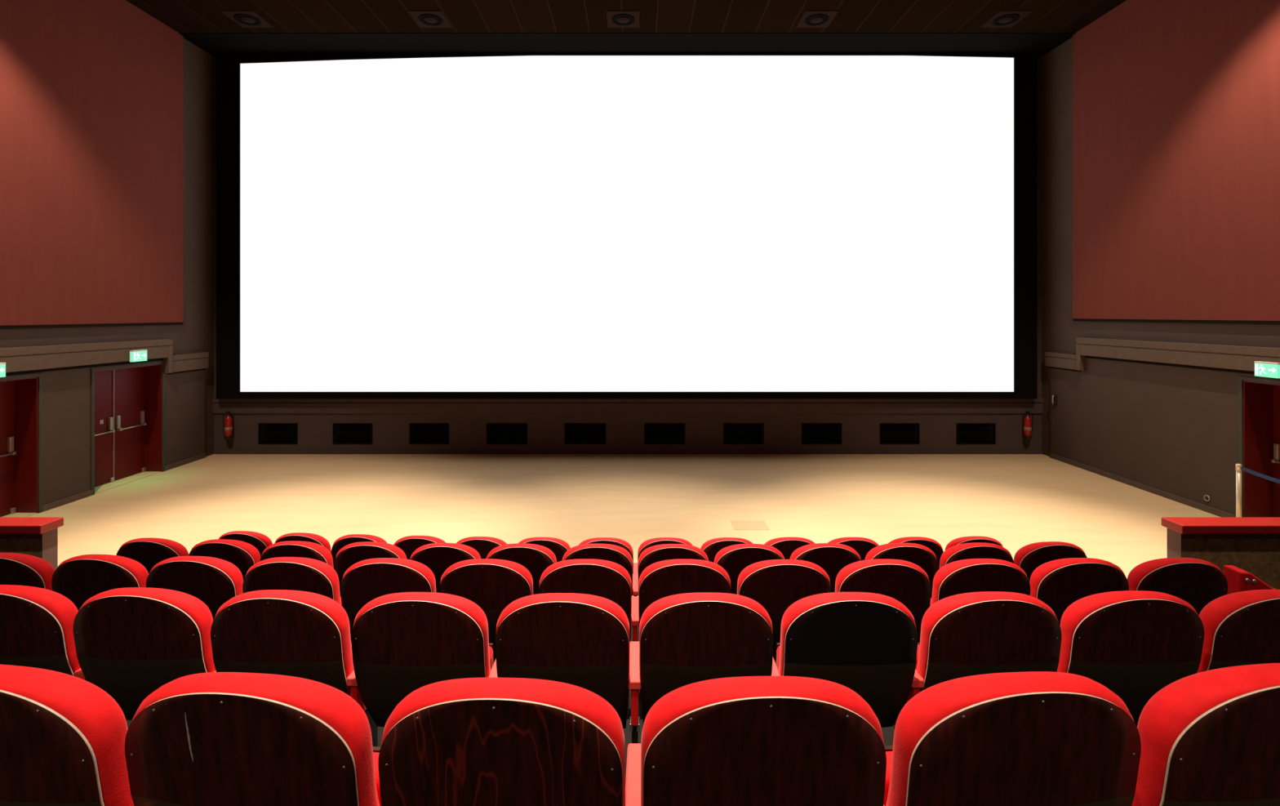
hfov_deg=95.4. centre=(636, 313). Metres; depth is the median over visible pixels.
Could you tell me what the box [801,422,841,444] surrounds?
air vent
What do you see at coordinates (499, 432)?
air vent
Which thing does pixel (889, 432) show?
air vent
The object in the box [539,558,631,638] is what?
cushion
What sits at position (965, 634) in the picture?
chair
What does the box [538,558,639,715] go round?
chair
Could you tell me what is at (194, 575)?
cushion
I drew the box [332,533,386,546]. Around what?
cushion
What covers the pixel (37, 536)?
wall
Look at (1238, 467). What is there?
barrier post
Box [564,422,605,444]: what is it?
air vent
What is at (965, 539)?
chair
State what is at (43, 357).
trim
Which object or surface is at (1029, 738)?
chair
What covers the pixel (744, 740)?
chair
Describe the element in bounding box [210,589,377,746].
chair
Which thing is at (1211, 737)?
chair
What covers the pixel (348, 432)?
air vent
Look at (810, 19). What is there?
ceiling speaker
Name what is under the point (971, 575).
chair
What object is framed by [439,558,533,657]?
chair
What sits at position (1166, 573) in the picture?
cushion
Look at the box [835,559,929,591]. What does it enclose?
cushion
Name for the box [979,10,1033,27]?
ceiling speaker
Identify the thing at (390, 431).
wall
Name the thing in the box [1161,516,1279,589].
wall
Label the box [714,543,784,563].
cushion
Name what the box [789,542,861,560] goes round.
cushion
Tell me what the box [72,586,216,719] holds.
chair
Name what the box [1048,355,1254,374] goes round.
trim
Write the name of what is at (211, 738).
chair
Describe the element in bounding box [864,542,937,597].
chair
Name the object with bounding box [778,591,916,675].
cushion
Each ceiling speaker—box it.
[219,10,274,27]
[408,10,452,27]
[605,10,639,27]
[795,10,838,27]
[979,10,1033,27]
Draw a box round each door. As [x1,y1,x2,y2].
[0,373,42,516]
[90,360,164,494]
[1238,376,1279,516]
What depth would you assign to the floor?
9.30 m
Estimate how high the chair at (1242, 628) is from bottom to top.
0.934 m
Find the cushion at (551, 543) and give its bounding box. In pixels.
[517,537,570,549]
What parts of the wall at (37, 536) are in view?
panel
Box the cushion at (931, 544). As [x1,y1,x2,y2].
[888,536,942,549]
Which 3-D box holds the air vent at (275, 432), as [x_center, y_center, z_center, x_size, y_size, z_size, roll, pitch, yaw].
[-7.533,2.522,12.387,0.823,0.441,0.286,0,0,0]
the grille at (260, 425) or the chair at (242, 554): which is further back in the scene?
the grille at (260, 425)
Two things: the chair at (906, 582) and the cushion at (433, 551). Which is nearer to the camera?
the chair at (906, 582)
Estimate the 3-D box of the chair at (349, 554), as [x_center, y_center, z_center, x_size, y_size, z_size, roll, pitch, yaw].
[-1.904,2.117,4.340,0.556,0.934,0.370,0,0,2]
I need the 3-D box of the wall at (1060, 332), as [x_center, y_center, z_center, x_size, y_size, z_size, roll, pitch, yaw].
[8.830,-1.235,3.375,0.600,8.370,17.750,0,0,0]
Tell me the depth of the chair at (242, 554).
4.22 m
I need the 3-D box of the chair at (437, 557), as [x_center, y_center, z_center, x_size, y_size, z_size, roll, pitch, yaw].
[-1.356,2.117,4.320,0.556,0.934,0.370,0,0,1]
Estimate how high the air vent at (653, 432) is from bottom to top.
0.441 m
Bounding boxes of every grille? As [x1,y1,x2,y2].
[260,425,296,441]
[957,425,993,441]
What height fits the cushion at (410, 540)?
0.514 m
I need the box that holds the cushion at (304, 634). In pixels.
[213,589,354,693]
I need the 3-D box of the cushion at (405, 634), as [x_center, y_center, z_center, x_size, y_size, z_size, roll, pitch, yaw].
[-0.831,1.321,2.289,0.511,0.514,0.238,0,0,1]
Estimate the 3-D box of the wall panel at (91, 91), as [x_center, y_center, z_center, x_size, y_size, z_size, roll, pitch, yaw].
[-8.855,-2.627,2.930,0.050,5.585,16.860,0,0,0]
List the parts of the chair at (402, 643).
armrest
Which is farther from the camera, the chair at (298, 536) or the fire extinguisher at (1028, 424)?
the fire extinguisher at (1028, 424)
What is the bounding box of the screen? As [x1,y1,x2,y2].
[240,55,1013,391]
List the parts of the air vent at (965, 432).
plate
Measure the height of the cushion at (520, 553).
0.514 m
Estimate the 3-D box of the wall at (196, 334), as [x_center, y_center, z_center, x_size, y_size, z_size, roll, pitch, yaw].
[-9.180,-1.235,3.375,0.600,8.370,17.750,0,0,0]
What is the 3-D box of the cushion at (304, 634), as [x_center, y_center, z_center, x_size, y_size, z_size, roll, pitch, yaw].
[-1.379,1.321,2.308,0.511,0.514,0.238,0,0,1]
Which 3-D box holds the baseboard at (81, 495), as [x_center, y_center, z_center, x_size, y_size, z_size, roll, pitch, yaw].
[-8.840,2.905,3.225,0.020,0.090,17.450,0,0,0]
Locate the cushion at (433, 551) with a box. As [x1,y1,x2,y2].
[409,542,480,559]
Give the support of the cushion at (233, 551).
on the chair at (242, 554)
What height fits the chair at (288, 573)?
0.934 m
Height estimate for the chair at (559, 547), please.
0.934 m
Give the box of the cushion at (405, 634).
[352,591,490,677]
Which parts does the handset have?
plate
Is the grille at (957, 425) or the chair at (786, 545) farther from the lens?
the grille at (957, 425)
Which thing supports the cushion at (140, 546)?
on the chair at (148, 552)
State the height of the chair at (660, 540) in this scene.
0.934 m
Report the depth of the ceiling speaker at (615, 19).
10.68 m
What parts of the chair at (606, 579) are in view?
armrest, arm panel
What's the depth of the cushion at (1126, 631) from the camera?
2.21 m
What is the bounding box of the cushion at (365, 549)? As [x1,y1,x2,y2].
[335,541,406,559]
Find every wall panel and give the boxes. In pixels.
[0,0,183,325]
[5,360,204,505]
[1072,0,1279,320]
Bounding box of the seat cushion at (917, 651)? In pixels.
[915,644,919,669]
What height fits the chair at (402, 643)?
0.934 m
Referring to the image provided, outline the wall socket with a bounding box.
[1204,494,1209,501]
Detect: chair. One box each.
[0,552,55,590]
[0,584,86,680]
[0,664,133,805]
[51,554,148,610]
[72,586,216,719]
[116,537,188,573]
[124,671,381,805]
[146,555,243,620]
[188,538,260,580]
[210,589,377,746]
[218,530,272,557]
[242,556,342,605]
[259,540,333,568]
[275,532,331,553]
[331,533,386,568]
[333,541,406,595]
[340,557,435,637]
[351,591,497,726]
[377,677,640,805]
[393,535,445,559]
[409,542,480,592]
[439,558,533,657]
[456,536,506,558]
[486,542,556,594]
[495,592,640,743]
[517,537,570,562]
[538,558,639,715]
[562,543,638,595]
[578,537,638,626]
[637,537,692,573]
[638,543,708,581]
[638,559,730,625]
[639,592,779,724]
[640,675,886,805]
[700,537,752,562]
[714,543,784,594]
[737,559,831,657]
[764,537,815,559]
[775,591,924,730]
[789,542,861,592]
[827,537,879,560]
[835,559,931,642]
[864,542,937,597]
[884,671,1141,805]
[888,536,943,569]
[915,591,1062,691]
[929,558,1030,606]
[939,542,1013,568]
[944,536,1003,551]
[1013,541,1087,581]
[1029,557,1128,626]
[1057,590,1204,726]
[1127,557,1227,615]
[1131,662,1279,805]
[1196,589,1279,672]
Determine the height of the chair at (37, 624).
0.934 m
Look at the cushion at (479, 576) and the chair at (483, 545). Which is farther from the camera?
the chair at (483, 545)
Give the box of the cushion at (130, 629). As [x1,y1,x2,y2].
[79,586,215,672]
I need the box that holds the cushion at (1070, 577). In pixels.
[1029,557,1124,598]
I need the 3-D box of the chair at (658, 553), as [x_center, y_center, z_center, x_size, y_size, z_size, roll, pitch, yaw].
[0.290,2.117,4.303,0.556,0.934,0.370,0,0,0]
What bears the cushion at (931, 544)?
on the chair at (931, 544)
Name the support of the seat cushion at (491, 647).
on the chair at (402, 643)
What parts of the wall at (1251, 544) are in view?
panel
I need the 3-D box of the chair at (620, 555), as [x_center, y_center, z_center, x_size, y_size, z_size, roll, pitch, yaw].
[-0.259,2.117,4.307,0.556,0.934,0.370,0,0,0]
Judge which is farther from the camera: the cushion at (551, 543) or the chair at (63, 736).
the cushion at (551, 543)
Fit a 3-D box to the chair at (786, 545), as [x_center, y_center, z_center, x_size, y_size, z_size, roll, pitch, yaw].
[1.389,2.441,5.275,0.556,0.934,0.370,0,0,0]
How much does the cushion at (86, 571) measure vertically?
0.514 m
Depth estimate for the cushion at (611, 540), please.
5.11 m
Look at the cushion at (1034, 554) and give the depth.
4.18 m
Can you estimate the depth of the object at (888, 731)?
2.79 m
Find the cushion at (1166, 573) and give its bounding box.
[1127,557,1222,590]
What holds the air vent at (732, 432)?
in the wall at (390, 431)
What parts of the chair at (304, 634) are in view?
armrest, arm panel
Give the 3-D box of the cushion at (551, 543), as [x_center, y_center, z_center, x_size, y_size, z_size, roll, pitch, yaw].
[-0.830,2.231,5.214,0.511,0.514,0.238,0,0,1]
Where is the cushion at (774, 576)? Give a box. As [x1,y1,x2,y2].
[737,559,831,595]
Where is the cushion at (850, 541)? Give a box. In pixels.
[827,537,879,546]
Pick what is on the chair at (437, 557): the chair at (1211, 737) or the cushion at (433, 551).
the cushion at (433, 551)
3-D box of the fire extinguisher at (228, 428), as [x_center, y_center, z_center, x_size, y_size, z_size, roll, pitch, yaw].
[-8.506,2.326,12.161,0.160,0.576,0.187,0,0,37]
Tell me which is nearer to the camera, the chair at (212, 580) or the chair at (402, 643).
the chair at (402, 643)
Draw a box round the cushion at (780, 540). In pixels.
[764,537,815,545]
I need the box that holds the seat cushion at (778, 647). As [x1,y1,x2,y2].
[776,645,780,670]
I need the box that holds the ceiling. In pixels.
[125,0,1126,32]
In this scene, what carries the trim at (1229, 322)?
attached to the wall at (1060, 332)
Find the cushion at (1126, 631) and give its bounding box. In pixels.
[1057,590,1199,672]
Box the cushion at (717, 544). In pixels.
[700,537,752,550]
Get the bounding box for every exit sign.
[0,362,5,377]
[129,349,147,361]
[1253,360,1279,377]
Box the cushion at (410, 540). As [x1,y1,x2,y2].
[393,535,445,545]
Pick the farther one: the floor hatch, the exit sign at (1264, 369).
the floor hatch
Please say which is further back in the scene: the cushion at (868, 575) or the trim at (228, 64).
the trim at (228, 64)
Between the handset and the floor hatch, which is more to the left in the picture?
the floor hatch
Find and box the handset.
[1052,395,1057,405]
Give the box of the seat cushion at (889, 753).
[884,751,892,805]
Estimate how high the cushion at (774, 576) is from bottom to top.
0.514 m
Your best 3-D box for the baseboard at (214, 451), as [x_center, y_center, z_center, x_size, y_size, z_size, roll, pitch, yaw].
[-0.175,2.915,12.240,17.410,0.070,0.020,0,0,0]
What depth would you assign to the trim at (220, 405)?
12.21 m
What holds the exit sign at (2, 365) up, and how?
attached to the wall at (196, 334)
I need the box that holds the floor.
[1,453,1218,595]
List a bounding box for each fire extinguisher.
[222,411,233,439]
[1022,411,1033,439]
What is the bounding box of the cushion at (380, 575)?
[342,557,435,592]
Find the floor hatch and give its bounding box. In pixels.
[730,520,769,529]
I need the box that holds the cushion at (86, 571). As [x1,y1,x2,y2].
[55,554,148,587]
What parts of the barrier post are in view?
post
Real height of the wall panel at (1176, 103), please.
5.515 m
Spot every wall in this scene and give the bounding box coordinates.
[0,38,213,456]
[0,516,63,569]
[213,56,1041,450]
[1041,37,1279,456]
[1050,351,1279,515]
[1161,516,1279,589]
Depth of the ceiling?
10.52 m
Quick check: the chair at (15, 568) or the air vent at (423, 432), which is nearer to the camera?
the chair at (15, 568)
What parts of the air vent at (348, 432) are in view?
plate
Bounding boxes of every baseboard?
[42,453,205,511]
[213,450,1042,453]
[1049,453,1235,516]
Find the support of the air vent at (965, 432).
in the wall at (390, 431)
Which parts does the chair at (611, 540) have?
armrest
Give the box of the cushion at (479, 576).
[440,558,533,595]
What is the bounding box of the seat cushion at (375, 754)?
[373,751,381,805]
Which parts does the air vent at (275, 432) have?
plate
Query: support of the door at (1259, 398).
in the wall at (1060, 332)
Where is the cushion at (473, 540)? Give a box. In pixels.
[456,536,506,545]
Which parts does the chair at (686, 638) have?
armrest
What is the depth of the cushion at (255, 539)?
5.25 m
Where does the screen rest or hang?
attached to the wall at (390, 431)
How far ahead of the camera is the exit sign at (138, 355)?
10.16 m
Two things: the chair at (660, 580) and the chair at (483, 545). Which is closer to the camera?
the chair at (660, 580)
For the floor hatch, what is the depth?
8.11 m
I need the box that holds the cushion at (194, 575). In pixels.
[149,555,243,595]
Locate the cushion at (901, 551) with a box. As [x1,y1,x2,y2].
[864,542,937,559]
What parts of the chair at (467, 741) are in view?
armrest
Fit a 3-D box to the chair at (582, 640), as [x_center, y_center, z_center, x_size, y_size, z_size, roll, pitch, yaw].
[-0.258,1.531,2.343,0.556,0.934,0.370,0,0,0]
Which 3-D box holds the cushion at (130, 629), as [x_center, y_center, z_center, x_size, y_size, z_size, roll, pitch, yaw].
[-1.927,1.321,2.327,0.511,0.514,0.238,0,0,2]
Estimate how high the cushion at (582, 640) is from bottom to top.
0.514 m
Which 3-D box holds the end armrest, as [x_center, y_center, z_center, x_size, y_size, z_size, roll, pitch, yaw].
[3.612,1.890,3.410,0.245,0.795,0.120,0,0,0]
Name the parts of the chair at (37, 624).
armrest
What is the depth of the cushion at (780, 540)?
5.10 m
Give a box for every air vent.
[257,422,297,444]
[333,422,372,444]
[408,422,448,444]
[486,422,527,444]
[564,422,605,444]
[644,422,684,444]
[723,422,764,444]
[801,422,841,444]
[880,422,919,444]
[955,422,995,444]
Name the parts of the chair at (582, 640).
armrest, arm panel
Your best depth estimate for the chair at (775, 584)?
3.17 m
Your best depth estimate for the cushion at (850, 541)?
5.10 m
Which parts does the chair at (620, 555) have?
armrest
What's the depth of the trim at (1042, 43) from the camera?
11.53 m
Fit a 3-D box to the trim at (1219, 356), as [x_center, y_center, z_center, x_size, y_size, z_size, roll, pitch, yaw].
[8.465,0.767,3.265,0.130,0.625,17.530,0,0,0]
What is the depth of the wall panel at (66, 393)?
9.26 m
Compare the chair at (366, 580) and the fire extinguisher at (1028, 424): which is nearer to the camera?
the chair at (366, 580)
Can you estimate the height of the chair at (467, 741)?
0.934 m
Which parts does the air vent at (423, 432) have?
plate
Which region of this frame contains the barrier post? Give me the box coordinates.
[1235,463,1279,516]
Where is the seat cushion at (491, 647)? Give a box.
[488,645,493,670]
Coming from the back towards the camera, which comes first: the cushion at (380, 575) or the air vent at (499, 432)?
the air vent at (499, 432)
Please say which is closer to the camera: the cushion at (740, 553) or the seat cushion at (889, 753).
the seat cushion at (889, 753)
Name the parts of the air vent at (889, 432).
plate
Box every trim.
[0,321,182,328]
[0,338,208,373]
[5,357,205,375]
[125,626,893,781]
[178,32,1075,56]
[212,397,1043,413]
[216,52,1037,398]
[1044,337,1279,371]
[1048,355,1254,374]
[1072,318,1279,324]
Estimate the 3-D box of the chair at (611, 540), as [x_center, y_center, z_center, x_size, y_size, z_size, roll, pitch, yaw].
[-0.259,2.441,5.265,0.556,0.934,0.370,0,0,0]
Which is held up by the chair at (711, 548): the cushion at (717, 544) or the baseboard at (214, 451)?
the cushion at (717, 544)
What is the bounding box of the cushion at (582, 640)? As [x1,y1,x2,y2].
[496,592,629,707]
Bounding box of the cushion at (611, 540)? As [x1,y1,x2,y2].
[578,537,633,573]
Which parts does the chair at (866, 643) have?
arm panel, armrest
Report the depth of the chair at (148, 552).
4.25 m
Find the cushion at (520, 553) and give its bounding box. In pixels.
[486,542,556,563]
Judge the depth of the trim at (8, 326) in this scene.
9.30 m
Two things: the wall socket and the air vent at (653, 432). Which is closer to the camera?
the wall socket
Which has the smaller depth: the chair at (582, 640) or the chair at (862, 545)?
the chair at (582, 640)
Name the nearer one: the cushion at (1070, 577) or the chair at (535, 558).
the cushion at (1070, 577)
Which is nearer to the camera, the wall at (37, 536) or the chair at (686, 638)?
the chair at (686, 638)
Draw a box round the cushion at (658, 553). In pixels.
[638,543,708,566]
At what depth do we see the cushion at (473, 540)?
5.12 m
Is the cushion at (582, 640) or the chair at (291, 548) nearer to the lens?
the cushion at (582, 640)
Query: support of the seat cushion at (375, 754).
on the chair at (211, 738)
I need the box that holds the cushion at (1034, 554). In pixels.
[1013,541,1085,566]
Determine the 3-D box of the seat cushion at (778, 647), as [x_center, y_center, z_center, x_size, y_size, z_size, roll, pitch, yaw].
[0.817,1.548,2.461,0.450,0.290,0.090,0,8,0]
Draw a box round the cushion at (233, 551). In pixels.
[189,538,260,564]
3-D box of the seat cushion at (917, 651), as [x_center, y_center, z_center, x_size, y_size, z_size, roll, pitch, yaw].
[1.365,1.548,2.464,0.450,0.290,0.090,0,8,-1]
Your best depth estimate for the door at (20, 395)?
8.60 m
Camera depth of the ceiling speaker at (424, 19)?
10.68 m
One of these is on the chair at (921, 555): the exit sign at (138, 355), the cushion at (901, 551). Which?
the cushion at (901, 551)
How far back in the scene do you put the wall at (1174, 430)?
9.57 m
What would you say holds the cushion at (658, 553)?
on the chair at (658, 553)
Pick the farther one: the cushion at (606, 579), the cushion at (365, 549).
the cushion at (365, 549)
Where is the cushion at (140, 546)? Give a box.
[119,537,188,555]
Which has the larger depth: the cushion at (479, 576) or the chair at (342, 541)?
the chair at (342, 541)
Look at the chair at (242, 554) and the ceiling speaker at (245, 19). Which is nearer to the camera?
the chair at (242, 554)
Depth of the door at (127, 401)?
10.44 m
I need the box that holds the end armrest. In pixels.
[1223,564,1276,594]
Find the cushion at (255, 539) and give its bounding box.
[218,530,272,546]
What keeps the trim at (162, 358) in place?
attached to the wall at (196, 334)
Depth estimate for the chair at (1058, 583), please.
3.19 m

